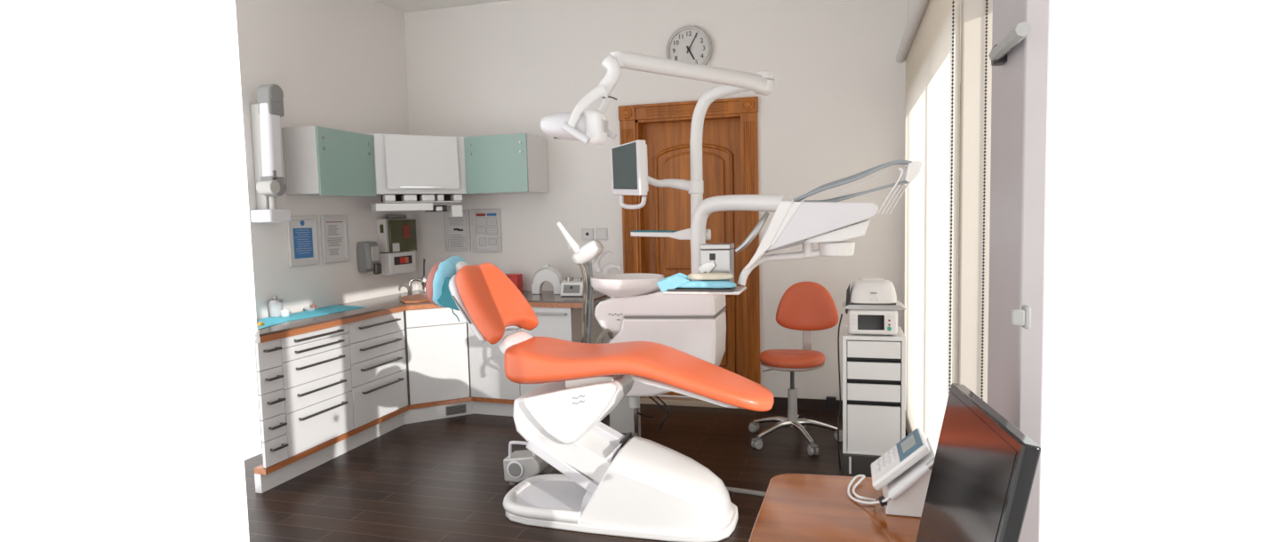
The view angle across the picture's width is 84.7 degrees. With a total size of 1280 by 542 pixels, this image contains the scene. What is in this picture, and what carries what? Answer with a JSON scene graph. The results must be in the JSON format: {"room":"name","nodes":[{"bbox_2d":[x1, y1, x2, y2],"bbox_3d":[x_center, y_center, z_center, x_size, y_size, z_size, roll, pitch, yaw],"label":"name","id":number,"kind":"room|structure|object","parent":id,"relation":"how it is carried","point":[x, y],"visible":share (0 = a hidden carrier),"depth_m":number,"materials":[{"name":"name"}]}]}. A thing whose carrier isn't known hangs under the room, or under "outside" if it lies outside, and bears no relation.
{"room":"dental clinic","nodes":[
{"label":"dental clinic","id":0,"kind":"room"},
{"bbox_2d":[235,0,417,330],"bbox_3d":[-2.338,-0.521,5.554,0.120,3.400,1.984,0,5,16],"label":"wall","id":1,"kind":"structure","parent":0,"point":[336,64],"depth_m":5.23,"materials":[{"name":"white paint"}]},
{"bbox_2d":[249,83,286,209],"bbox_3d":[-2.443,-0.786,4.570,0.223,0.845,0.180,0,5,16],"label":"xray arm","id":2,"kind":"object","parent":1,"relation":"attached to","point":[266,114],"visible":0.97,"depth_m":4.54},
{"bbox_2d":[250,208,291,223],"bbox_3d":[-2.446,-0.365,4.657,0.168,0.085,0.182,0,5,16],"label":"control box","id":3,"kind":"object","parent":1,"relation":"attached to","point":[269,215],"visible":1,"depth_m":4.58,"materials":[{"name":"grey plastic"}]},
{"bbox_2d":[286,216,319,266],"bbox_3d":[-2.413,-0.218,5.037,0.020,0.355,0.285,0,5,16],"label":"framed notice","id":4,"kind":"object","parent":1,"relation":"attached to","point":[302,231],"visible":0.91,"depth_m":5.03,"materials":[{"name":"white paper"}]},
{"bbox_2d":[282,125,375,197],"bbox_3d":[-2.244,-0.780,5.122,0.296,0.472,0.600,0,5,16],"label":"upper cabinet","id":5,"kind":"object","parent":1,"relation":"attached to","point":[319,161],"visible":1,"depth_m":4.89,"materials":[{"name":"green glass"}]},
{"bbox_2d":[320,215,350,263],"bbox_3d":[-2.322,-0.245,5.353,0.020,0.355,0.280,0,5,16],"label":"framed notice","id":6,"kind":"object","parent":1,"relation":"attached to","point":[334,229],"visible":1,"depth_m":5.35,"materials":[{"name":"white paper"}]},
{"bbox_2d":[356,241,382,274],"bbox_3d":[-2.170,-0.104,5.664,0.136,0.265,0.170,0,5,16],"label":"soap dispenser","id":7,"kind":"object","parent":1,"relation":"attached to","point":[368,252],"visible":1,"depth_m":5.60,"materials":[{"name":"grey plastic"}]},
{"bbox_2d":[370,246,379,261],"bbox_3d":[-2.131,-0.142,5.649,0.012,0.120,0.090,0,5,16],"label":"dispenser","id":8,"kind":"object","parent":7,"relation":"on","point":[374,250],"depth_m":5.63,"materials":[{"name":"grey paint"}]},
{"bbox_2d":[254,401,513,493],"bbox_3d":[-1.598,1.147,5.083,2.226,0.112,0.880,-5,5,-37],"label":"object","id":9,"kind":"structure","parent":1,"relation":"attached to","point":[263,483],"depth_m":4.99,"materials":[{"name":"white laminate"}]},
{"bbox_2d":[254,396,514,475],"bbox_3d":[-1.596,1.074,5.072,2.226,0.034,0.930,-5,5,-37],"label":"trim","id":10,"kind":"structure","parent":1,"relation":"attached to","point":[259,470],"depth_m":4.92,"materials":[{"name":"orange wood"}]},
{"bbox_2d":[376,215,416,275],"bbox_3d":[-2.077,-0.230,6.024,0.116,0.505,0.409,0,5,16],"label":"box","id":11,"kind":"object","parent":1,"relation":"attached to","point":[396,237],"visible":1,"depth_m":5.94,"materials":[{"name":"white plastic"}]},
{"bbox_2d":[400,257,404,263],"bbox_3d":[-2.033,-0.091,6.001,0.008,0.050,0.060,0,5,16],"label":"switch","id":12,"kind":"object","parent":11,"relation":"attached to","point":[402,260],"depth_m":6.00,"materials":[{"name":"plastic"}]},
{"bbox_2d":[404,256,408,263],"bbox_3d":[-2.015,-0.096,6.064,0.008,0.050,0.050,0,5,16],"label":"switch","id":13,"kind":"object","parent":11,"relation":"attached to","point":[406,259],"depth_m":6.06,"materials":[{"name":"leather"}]},
{"bbox_2d":[368,133,481,196],"bbox_3d":[-1.808,-0.857,5.778,0.769,0.460,0.901,0,5,16],"label":"upper cabinet","id":14,"kind":"object","parent":1,"relation":"attached to","point":[404,164],"visible":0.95,"depth_m":5.51,"materials":[{"name":"white laminate"}]},
{"bbox_2d":[370,194,462,216],"bbox_3d":[-1.780,-0.521,5.630,0.686,0.188,0.240,-4,5,-30],"label":"rack","id":15,"kind":"object","parent":14,"relation":"attached to","point":[389,203],"visible":1,"depth_m":5.57,"materials":[{"name":"white plastic"}]},
{"bbox_2d":[382,194,395,201],"bbox_3d":[-1.964,-0.570,5.495,0.080,0.050,0.110,-4,5,-30],"label":"dispenser","id":16,"kind":"object","parent":15,"relation":"on","point":[387,197],"depth_m":5.45,"materials":[{"name":"white plastic"}]},
{"bbox_2d":[370,202,432,211],"bbox_3d":[-1.883,-0.504,5.558,0.434,0.060,0.220,-4,5,-30],"label":"tray","id":17,"kind":"object","parent":15,"relation":"on","point":[381,206],"depth_m":5.47,"materials":[{"name":"white plastic"}]},
{"bbox_2d":[400,194,416,201],"bbox_3d":[-1.832,-0.579,5.573,0.100,0.050,0.110,-4,5,-30],"label":"dispenser","id":18,"kind":"object","parent":15,"relation":"on","point":[405,197],"depth_m":5.53,"materials":[{"name":"white plastic"}]},
{"bbox_2d":[379,200,460,203],"bbox_3d":[-1.767,-0.555,5.659,0.595,0.010,0.200,-4,5,-30],"label":"shelf","id":19,"kind":"object","parent":15,"relation":"attached to","point":[382,202],"depth_m":5.57,"materials":[{"name":"white plastic"}]},
{"bbox_2d":[419,194,434,200],"bbox_3d":[-1.711,-0.587,5.644,0.100,0.050,0.110,-4,5,-30],"label":"dispenser","id":20,"kind":"object","parent":15,"relation":"on","point":[422,197],"depth_m":5.60,"materials":[{"name":"white plastic"}]},
{"bbox_2d":[435,206,442,210],"bbox_3d":[-1.612,-0.500,5.638,0.050,0.035,0.030,-4,5,-30],"label":"cup","id":21,"kind":"object","parent":15,"relation":"on","point":[437,208],"depth_m":5.63,"materials":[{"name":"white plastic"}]},
{"bbox_2d":[434,194,444,200],"bbox_3d":[-1.627,-0.593,5.693,0.050,0.050,0.110,-4,5,-30],"label":"dispenser","id":22,"kind":"object","parent":15,"relation":"on","point":[437,197],"depth_m":5.65,"materials":[{"name":"white plastic"}]},
{"bbox_2d":[450,194,462,200],"bbox_3d":[-1.507,-0.602,5.764,0.070,0.050,0.110,-4,5,-30],"label":"dispenser","id":23,"kind":"object","parent":15,"relation":"on","point":[453,197],"depth_m":5.72,"materials":[{"name":"white plastic"}]},
{"bbox_2d":[445,404,466,415],"bbox_3d":[-1.464,1.105,5.592,0.160,0.070,0.013,-4,5,-28],"label":"air vent","id":24,"kind":"object","parent":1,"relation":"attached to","point":[461,408],"visible":1,"depth_m":5.59,"materials":[{"name":"grey metal"}]},
{"bbox_2d":[376,0,509,13],"bbox_3d":[-0.936,-2.062,2.319,4.580,0.100,7.454,0,5,16],"label":"ceiling","id":25,"kind":"structure","parent":0,"point":[404,6],"depth_m":5.97,"materials":[{"name":"white paint"}]},
{"bbox_2d":[244,394,908,541],"bbox_3d":[-0.505,1.316,3.784,4.580,0.080,4.954,0,5,16],"label":"floor","id":26,"kind":"structure","parent":0,"point":[441,480],"depth_m":4.25,"materials":[{"name":"brown wood"}]},
{"bbox_2d":[254,336,288,468],"bbox_3d":[-2.224,0.773,4.148,0.216,0.739,0.174,0,5,16],"label":"base cabinet","id":27,"kind":"object","parent":26,"relation":"on","point":[268,355],"visible":1,"depth_m":4.11,"materials":[{"name":"white laminate"}]},
{"bbox_2d":[254,323,353,457],"bbox_3d":[-2.273,0.742,4.563,0.541,0.739,0.595,0,5,16],"label":"base cabinet","id":28,"kind":"object","parent":26,"relation":"on","point":[317,386],"visible":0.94,"depth_m":4.46,"materials":[{"name":"white laminate"}]},
{"bbox_2d":[347,311,407,429],"bbox_3d":[-2.104,0.693,5.148,0.541,0.739,0.623,0,5,16],"label":"base cabinet","id":29,"kind":"object","parent":26,"relation":"on","point":[377,345],"visible":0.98,"depth_m":5.04,"materials":[{"name":"white laminate"}]},
{"bbox_2d":[402,307,471,405],"bbox_3d":[-1.737,0.629,5.857,0.851,0.739,0.946,0,5,16],"label":"base cabinet","id":30,"kind":"object","parent":26,"relation":"on","point":[437,350],"visible":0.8,"depth_m":5.48,"materials":[{"name":"white laminate"}]},
{"bbox_2d":[257,289,607,343],"bbox_3d":[-1.436,0.290,5.011,1.908,0.050,2.352,0,5,16],"label":"countertop","id":31,"kind":"structure","parent":30,"relation":"on","point":[389,304],"depth_m":5.13,"materials":[{"name":"orange wood"}]},
{"bbox_2d":[258,304,366,329],"bbox_3d":[-2.297,0.304,4.764,0.376,0.002,1.111,0,5,16],"label":"sheet","id":32,"kind":"object","parent":31,"relation":"on","point":[268,322],"visible":0.88,"depth_m":4.81,"materials":[{"name":"paper"}]},
{"bbox_2d":[267,296,283,317],"bbox_3d":[-2.455,0.238,4.734,0.094,0.140,0.094,0,5,16],"label":"glass jar","id":33,"kind":"object","parent":32,"relation":"on","point":[275,305],"visible":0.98,"depth_m":4.70,"materials":[{"name":"white glass"}]},
{"bbox_2d":[280,309,289,317],"bbox_3d":[-2.395,0.284,4.739,0.060,0.045,0.060,0,5,16],"label":"plastic cup","id":34,"kind":"object","parent":32,"relation":"on","point":[284,312],"visible":1,"depth_m":4.72,"materials":[{"name":"white plastic"}]},
{"bbox_2d":[304,307,316,311],"bbox_3d":[-2.368,0.273,5.043,0.084,0.018,0.084,0,5,16],"label":"glass dish","id":35,"kind":"object","parent":32,"relation":"on","point":[305,308],"visible":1,"depth_m":5.01,"materials":[{"name":"white glass"}]},
{"bbox_2d":[400,293,429,303],"bbox_3d":[-1.793,0.215,5.667,0.256,0.016,0.640,-3,5,-15],"label":"wooden tray","id":36,"kind":"object","parent":31,"relation":"on","point":[422,297],"visible":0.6,"depth_m":5.51,"materials":[{"name":"orange wood"}]},
{"bbox_2d":[408,258,427,293],"bbox_3d":[-1.903,0.048,6.015,0.171,0.301,0.068,-3,5,-25],"label":"tap","id":37,"kind":"object","parent":31,"relation":"on","point":[423,280],"visible":0.89,"depth_m":6.02,"materials":[{"name":"silver metal"}]},
{"bbox_2d":[504,273,522,292],"bbox_3d":[-1.100,0.105,5.975,0.175,0.155,0.104,0,5,16],"label":"carton","id":38,"kind":"object","parent":31,"relation":"on","point":[516,279],"visible":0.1,"depth_m":5.92,"materials":[{"name":"cardboard"}]},
{"bbox_2d":[531,264,563,294],"bbox_3d":[-0.762,0.069,5.762,0.270,0.242,0.060,0,5,16],"label":"stand","id":39,"kind":"object","parent":31,"relation":"on","point":[547,273],"visible":0.95,"depth_m":5.74,"materials":[{"name":"white plastic"}]},
{"bbox_2d":[560,276,583,296],"bbox_3d":[-0.523,0.122,5.604,0.188,0.150,0.157,0,5,16],"label":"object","id":40,"kind":"object","parent":31,"relation":"on","point":[570,287],"visible":0.85,"depth_m":5.55,"materials":[{"name":"white plastic"}]},
{"bbox_2d":[467,323,520,399],"bbox_3d":[-1.067,0.616,5.817,0.446,0.739,0.649,0,5,16],"label":"base cabinet","id":41,"kind":"object","parent":26,"relation":"on","point":[488,379],"visible":0.32,"depth_m":5.54,"materials":[{"name":"white laminate"}]},
{"bbox_2d":[503,440,549,485],"bbox_3d":[-0.672,1.121,4.147,0.233,0.263,0.172,0,5,16],"label":"controller","id":42,"kind":"object","parent":26,"relation":"on","point":[519,466],"visible":0.84,"depth_m":4.08,"materials":[{"name":"grey paint"}]},
{"bbox_2d":[550,466,563,474],"bbox_3d":[-0.401,1.207,4.256,0.293,0.054,0.238,0,5,16],"label":"coiled cable","id":43,"kind":"object","parent":26,"relation":"on","point":[553,470],"visible":0.12,"depth_m":4.21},
{"bbox_2d":[518,298,601,396],"bbox_3d":[-0.640,0.618,5.659,0.458,0.739,0.716,0,5,16],"label":"base cabinet","id":44,"kind":"object","parent":26,"relation":"on","point":[564,324],"visible":0.36,"depth_m":5.34,"materials":[{"name":"white laminate"}]},
{"bbox_2d":[425,259,773,541],"bbox_3d":[-0.237,0.605,3.665,1.850,1.343,0.552,0,5,16],"label":"dental chair","id":45,"kind":"object","parent":26,"relation":"on","point":[612,483],"visible":0.95,"depth_m":3.50,"materials":[{"name":"orange leather"}]},
{"bbox_2d":[432,256,465,321],"bbox_3d":[-1.032,0.092,3.829,0.177,0.342,0.325,-2,4,-9],"label":"headrest cover","id":46,"kind":"object","parent":45,"relation":"on","point":[442,296],"visible":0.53,"depth_m":3.71,"materials":[{"name":"blue fabric"}]},
{"bbox_2d":[455,263,538,344],"bbox_3d":[-0.781,0.158,3.781,0.299,0.395,0.539,0,5,16],"label":"backrest cushion","id":47,"kind":"object","parent":45,"relation":"on","point":[489,301],"depth_m":3.66,"materials":[{"name":"orange leather"}]},
{"bbox_2d":[503,473,587,523],"bbox_3d":[-0.470,1.206,3.772,0.487,0.057,0.520,0,5,16],"label":"tray","id":48,"kind":"object","parent":45,"relation":"on","point":[551,498],"depth_m":3.68,"materials":[{"name":"white plastic"}]},
{"bbox_2d":[504,336,773,411],"bbox_3d":[-0.021,0.515,3.590,1.390,0.307,0.500,0,5,16],"label":"seat cushion","id":49,"kind":"object","parent":45,"relation":"on","point":[587,377],"depth_m":3.47,"materials":[{"name":"orange leather"}]},
{"bbox_2d":[539,51,921,438],"bbox_3d":[0.418,0.042,3.951,2.129,2.390,1.389,0,5,16],"label":"dental delivery unit","id":50,"kind":"object","parent":26,"relation":"on","point":[693,324],"visible":0.93,"depth_m":4.21,"materials":[{"name":"white plastic"}]},
{"bbox_2d":[601,263,621,274],"bbox_3d":[-0.188,-0.016,4.628,0.130,0.074,0.044,0,5,16],"label":"faucet","id":51,"kind":"object","parent":50,"relation":"on","point":[605,269],"depth_m":4.62,"materials":[{"name":"white plastic"}]},
{"bbox_2d":[590,273,664,297],"bbox_3d":[-0.079,0.102,4.522,0.480,0.136,0.480,0,5,16],"label":"bowl","id":52,"kind":"object","parent":50,"relation":"on","point":[613,285],"depth_m":4.35,"materials":[{"name":"white ceramic"}]},
{"bbox_2d":[610,139,648,209],"bbox_3d":[-0.058,-0.570,4.208,0.088,0.400,0.294,-5,5,-35],"label":"patient monitor","id":53,"kind":"object","parent":50,"relation":"attached to","point":[629,161],"visible":1,"depth_m":4.13,"materials":[{"name":"white plastic"}]},
{"bbox_2d":[638,412,653,418],"bbox_3d":[-0.002,0.916,4.725,0.189,0.144,0.012,0,5,16],"label":"cable","id":54,"kind":"object","parent":50,"relation":"attached to","point":[643,415],"visible":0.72,"depth_m":4.71,"materials":[{"name":"black plastic"}]},
{"bbox_2d":[631,230,678,231],"bbox_3d":[0.093,-0.250,4.401,0.284,0.015,0.119,-1,4,8],"label":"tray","id":55,"kind":"object","parent":50,"relation":"on","point":[632,230],"depth_m":4.38,"materials":[{"name":"teal plastic"}]},
{"bbox_2d":[539,51,775,144],"bbox_3d":[0.143,-0.897,3.833,1.080,0.486,1.161,0,5,16],"label":"lamp","id":56,"kind":"object","parent":50,"relation":"attached to","point":[591,126],"depth_m":3.58,"materials":[{"name":"white plastic"}]},
{"bbox_2d":[648,396,669,427],"bbox_3d":[0.122,0.946,4.754,0.156,0.224,0.012,0,5,16],"label":"cable","id":57,"kind":"object","parent":50,"relation":"attached to","point":[652,398],"visible":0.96,"depth_m":4.74,"materials":[{"name":"black plastic"}]},
{"bbox_2d":[655,395,670,431],"bbox_3d":[0.148,0.967,4.811,0.119,0.259,0.012,0,5,16],"label":"cable","id":58,"kind":"object","parent":50,"relation":"attached to","point":[659,398],"visible":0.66,"depth_m":4.80,"materials":[{"name":"black plastic"}]},
{"bbox_2d":[667,287,736,291],"bbox_3d":[0.336,0.099,3.791,0.358,0.012,0.120,0,5,16],"label":"tray","id":59,"kind":"object","parent":50,"relation":"on","point":[733,289],"visible":0.8,"depth_m":3.75,"materials":[{"name":"white plastic"}]},
{"bbox_2d":[656,272,690,292],"bbox_3d":[0.190,0.062,3.805,0.194,0.100,0.062,0,5,16],"label":"napkin","id":60,"kind":"object","parent":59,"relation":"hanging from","point":[673,282],"visible":1,"depth_m":3.78,"materials":[{"name":"blue paper"}]},
{"bbox_2d":[677,280,736,288],"bbox_3d":[0.338,0.071,3.791,0.368,0.040,0.105,0,5,16],"label":"napkin","id":61,"kind":"object","parent":59,"relation":"on","point":[692,284],"visible":0.92,"depth_m":3.74,"materials":[{"name":"paper"}]},
{"bbox_2d":[687,272,733,279],"bbox_3d":[0.376,0.028,3.782,0.257,0.037,0.082,0,5,16],"label":"tissue","id":62,"kind":"object","parent":61,"relation":"on","point":[696,276],"visible":1,"depth_m":3.75,"materials":[{"name":"white paper"}]},
{"bbox_2d":[662,286,746,295],"bbox_3d":[0.362,0.106,3.883,0.418,0.018,0.300,0,5,16],"label":"tray","id":63,"kind":"object","parent":50,"relation":"on","point":[740,289],"depth_m":3.75,"materials":[{"name":"white plastic"}]},
{"bbox_2d":[705,229,711,239],"bbox_3d":[0.403,-0.225,4.335,0.062,0.069,0.068,0,5,16],"label":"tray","id":64,"kind":"object","parent":50,"relation":"on","point":[708,231],"depth_m":4.31,"materials":[{"name":"white plastic"}]},
{"bbox_2d":[697,243,734,282],"bbox_3d":[0.424,-0.029,3.906,0.180,0.243,0.174,0,5,16],"label":"steel container","id":65,"kind":"object","parent":50,"relation":"on","point":[715,258],"visible":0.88,"depth_m":3.84,"materials":[{"name":"silver metal"}]},
{"bbox_2d":[737,248,821,285],"bbox_3d":[0.761,-0.022,3.752,0.482,0.200,0.045,0,5,15],"label":"support arm","id":66,"kind":"object","parent":50,"relation":"on","point":[806,253],"depth_m":3.73,"materials":[{"name":"white plastic"}]},
{"bbox_2d":[726,487,765,496],"bbox_3d":[0.662,1.235,3.897,0.551,0.008,0.045,1,5,24],"label":"trim","id":67,"kind":"structure","parent":26,"relation":"on","point":[729,489],"depth_m":3.92,"materials":[{"name":"grey metal"}]},
{"bbox_2d":[748,281,842,455],"bbox_3d":[1.048,0.624,4.777,0.659,1.072,0.655,0,5,16],"label":"stool","id":68,"kind":"object","parent":26,"relation":"on","point":[806,307],"visible":0.98,"depth_m":4.83,"materials":[{"name":"orange leather"}]},
{"bbox_2d":[752,434,761,442],"bbox_3d":[0.774,1.106,4.648,0.050,0.036,0.046,-4,5,-30],"label":"caster wheel","id":69,"kind":"object","parent":68,"relation":"attached to","point":[758,439],"depth_m":4.64,"materials":[{"name":"grey plastic"}]},
{"bbox_2d":[808,440,817,448],"bbox_3d":[1.109,1.109,4.498,0.046,0.036,0.050,-2,4,-12],"label":"caster wheel","id":70,"kind":"object","parent":68,"relation":"attached to","point":[812,445],"depth_m":4.50,"materials":[{"name":"grey plastic"}]},
{"bbox_2d":[748,473,920,541],"bbox_3d":[0.565,1.038,1.647,0.635,0.750,1.100,0,5,16],"label":"desk","id":71,"kind":"object","parent":26,"relation":"on","point":[795,508],"visible":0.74,"depth_m":1.86,"materials":[{"name":"brown wood"}]},
{"bbox_2d":[847,428,935,517],"bbox_3d":[0.691,0.541,1.941,0.226,0.189,0.258,0,5,16],"label":"telephone","id":72,"kind":"object","parent":71,"relation":"on","point":[903,473],"visible":0.98,"depth_m":1.85,"materials":[{"name":"white plastic"}]},
{"bbox_2d":[915,383,1040,541],"bbox_3d":[0.574,0.467,1.297,0.215,0.440,0.400,0,5,16],"label":"computer monitor","id":73,"kind":"object","parent":71,"relation":"on","point":[984,468],"visible":1,"depth_m":1.23,"materials":[{"name":"black plastic"}]},
{"bbox_2d":[842,453,880,477],"bbox_3d":[1.411,1.123,4.273,0.341,0.132,0.416,0,5,16],"label":"plinth","id":74,"kind":"object","parent":26,"relation":"on","point":[853,465],"visible":0.2,"depth_m":4.10,"materials":[{"name":"black plastic"}]},
{"bbox_2d":[842,325,905,455],"bbox_3d":[1.406,0.709,4.247,0.345,0.697,0.402,0,5,16],"label":"drawer cabinet","id":75,"kind":"object","parent":74,"relation":"on","point":[874,366],"visible":0.88,"depth_m":4.07,"materials":[{"name":"white laminate"}]},
{"bbox_2d":[837,313,842,471],"bbox_3d":[1.190,0.722,4.175,0.032,0.940,0.072,0,5,16],"label":"power cable","id":76,"kind":"object","parent":75,"relation":"attached to","point":[841,314],"visible":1,"depth_m":4.18,"materials":[{"name":"black plastic"}]},
{"bbox_2d":[848,309,897,335],"bbox_3d":[1.381,0.288,4.175,0.272,0.152,0.286,0,5,16],"label":"control unit","id":77,"kind":"object","parent":75,"relation":"on","point":[874,322],"visible":0.94,"depth_m":4.04,"materials":[{"name":"white plastic"}]},
{"bbox_2d":[842,284,906,313],"bbox_3d":[1.381,0.158,4.157,0.350,0.180,0.260,0,5,16],"label":"shelf","id":78,"kind":"object","parent":77,"relation":"on","point":[899,306],"visible":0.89,"depth_m":4.05,"materials":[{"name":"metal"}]},
{"bbox_2d":[849,277,896,304],"bbox_3d":[1.375,0.115,4.153,0.266,0.142,0.240,0,5,16],"label":"handpiece steriliser","id":79,"kind":"object","parent":78,"relation":"on","point":[865,291],"visible":0.98,"depth_m":4.06,"materials":[{"name":"white plastic"}]},
{"bbox_2d":[403,0,907,399],"bbox_3d":[0.132,-0.601,5.816,4.480,3.400,0.200,0,5,16],"label":"wall","id":80,"kind":"structure","parent":0,"point":[836,110],"depth_m":5.58,"materials":[{"name":"white paint"}]},
{"bbox_2d":[443,209,471,251],"bbox_3d":[-1.620,-0.357,6.228,0.245,0.365,0.020,0,5,16],"label":"framed notice","id":81,"kind":"object","parent":80,"relation":"attached to","point":[457,229],"visible":0.86,"depth_m":6.23,"materials":[{"name":"white paper"}]},
{"bbox_2d":[471,208,502,252],"bbox_3d":[-1.343,-0.352,6.149,0.275,0.375,0.020,0,5,16],"label":"framed notice","id":82,"kind":"object","parent":80,"relation":"attached to","point":[486,225],"visible":1,"depth_m":6.15,"materials":[{"name":"white paper"}]},
{"bbox_2d":[464,133,548,194],"bbox_3d":[-1.104,-0.877,5.829,0.550,0.462,0.411,0,5,16],"label":"upper cabinet","id":83,"kind":"object","parent":80,"relation":"attached to","point":[517,163],"visible":1,"depth_m":5.65,"materials":[{"name":"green laminate"}]},
{"bbox_2d":[581,228,593,239],"bbox_3d":[-0.441,-0.309,5.895,0.101,0.098,0.012,0,5,16],"label":"wall socket","id":84,"kind":"object","parent":80,"relation":"attached to","point":[587,233],"visible":1,"depth_m":5.89,"materials":[{"name":"white plastic"}]},
{"bbox_2d":[596,227,607,239],"bbox_3d":[-0.320,-0.310,5.860,0.097,0.098,0.011,0,5,16],"label":"light switch","id":85,"kind":"object","parent":80,"relation":"attached to","point":[601,233],"visible":1,"depth_m":5.86,"materials":[{"name":"white plastic"}]},
{"bbox_2d":[666,25,711,64],"bbox_3d":[0.385,-1.737,5.515,0.364,0.364,0.055,0,5,16],"label":"wall clock","id":86,"kind":"object","parent":80,"relation":"attached to","point":[688,44],"visible":0.8,"depth_m":5.50,"materials":[{"name":"grey paint"}]},
{"bbox_2d":[618,96,760,398],"bbox_3d":[0.418,-0.146,5.731,1.123,2.412,0.218,0,5,16],"label":"door","id":87,"kind":"structure","parent":80,"relation":"in","point":[730,136],"depth_m":5.70,"materials":[{"name":"orange wood"}]},
{"bbox_2d":[640,396,746,409],"bbox_3d":[0.425,1.078,5.774,1.120,0.045,0.110,0,5,16],"label":"trim","id":88,"kind":"structure","parent":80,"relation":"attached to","point":[668,400],"depth_m":5.76,"materials":[{"name":"plastic"}]},
{"bbox_2d":[770,397,842,413],"bbox_3d":[1.487,1.049,5.451,1.080,0.100,0.015,0,5,16],"label":"baseboard","id":89,"kind":"structure","parent":80,"relation":"attached to","point":[804,404],"depth_m":5.49,"materials":[{"name":"brown wood"}]},
{"bbox_2d":[825,396,836,407],"bbox_3d":[1.475,1.007,5.419,0.075,0.070,0.044,0,5,16],"label":"adapter","id":90,"kind":"object","parent":80,"relation":"attached to","point":[830,401],"visible":1,"depth_m":5.40,"materials":[{"name":"black plastic"}]},
{"bbox_2d":[907,0,961,63],"bbox_3d":[1.121,-0.310,1.714,0.300,3.400,7.154,0,5,16],"label":"wall","id":91,"kind":"structure","parent":0,"point":[910,3],"depth_m":4.85,"materials":[{"name":"white paint"}]},
{"bbox_2d":[895,0,960,455],"bbox_3d":[1.544,-0.140,3.905,0.074,2.625,2.485,0,5,16],"label":"roller blind","id":92,"kind":"object","parent":91,"relation":"attached to","point":[925,46],"visible":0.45,"depth_m":3.56,"materials":[{"name":"beige fabric"}]},
{"bbox_2d":[948,0,954,393],"bbox_3d":[1.194,-0.201,2.693,0.009,2.140,0.008,0,5,16],"label":"chain","id":93,"kind":"object","parent":92,"relation":"hanging from","point":[953,2],"visible":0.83,"depth_m":2.68,"materials":[{"name":"black plastic"}]},
{"bbox_2d":[956,63,960,383],"bbox_3d":[1.777,-0.018,3.837,0.060,2.220,2.385,0,5,16],"label":"window","id":94,"kind":"structure","parent":91,"relation":"in","point":[960,63],"depth_m":4.05,"materials":[{"name":"clear glass"}]},
{"bbox_2d":[957,0,992,403],"bbox_3d":[1.309,0.140,2.717,0.138,2.340,0.045,0,5,16],"label":"roller blind","id":95,"kind":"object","parent":91,"relation":"attached to","point":[973,12],"depth_m":2.67,"materials":[{"name":"beige fabric"}]},
{"bbox_2d":[980,0,988,399],"bbox_3d":[1.305,-0.077,2.668,0.009,1.890,0.008,0,5,16],"label":"chain","id":96,"kind":"object","parent":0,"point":[987,3],"visible":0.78,"depth_m":2.65,"materials":[{"name":"black plastic"}]},
{"bbox_2d":[987,0,1050,541],"bbox_3d":[0.814,0.222,1.550,0.080,2.340,0.416,0,5,16],"label":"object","id":97,"kind":"structure","parent":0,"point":[1019,55],"depth_m":1.44,"materials":[{"name":"white paint"}]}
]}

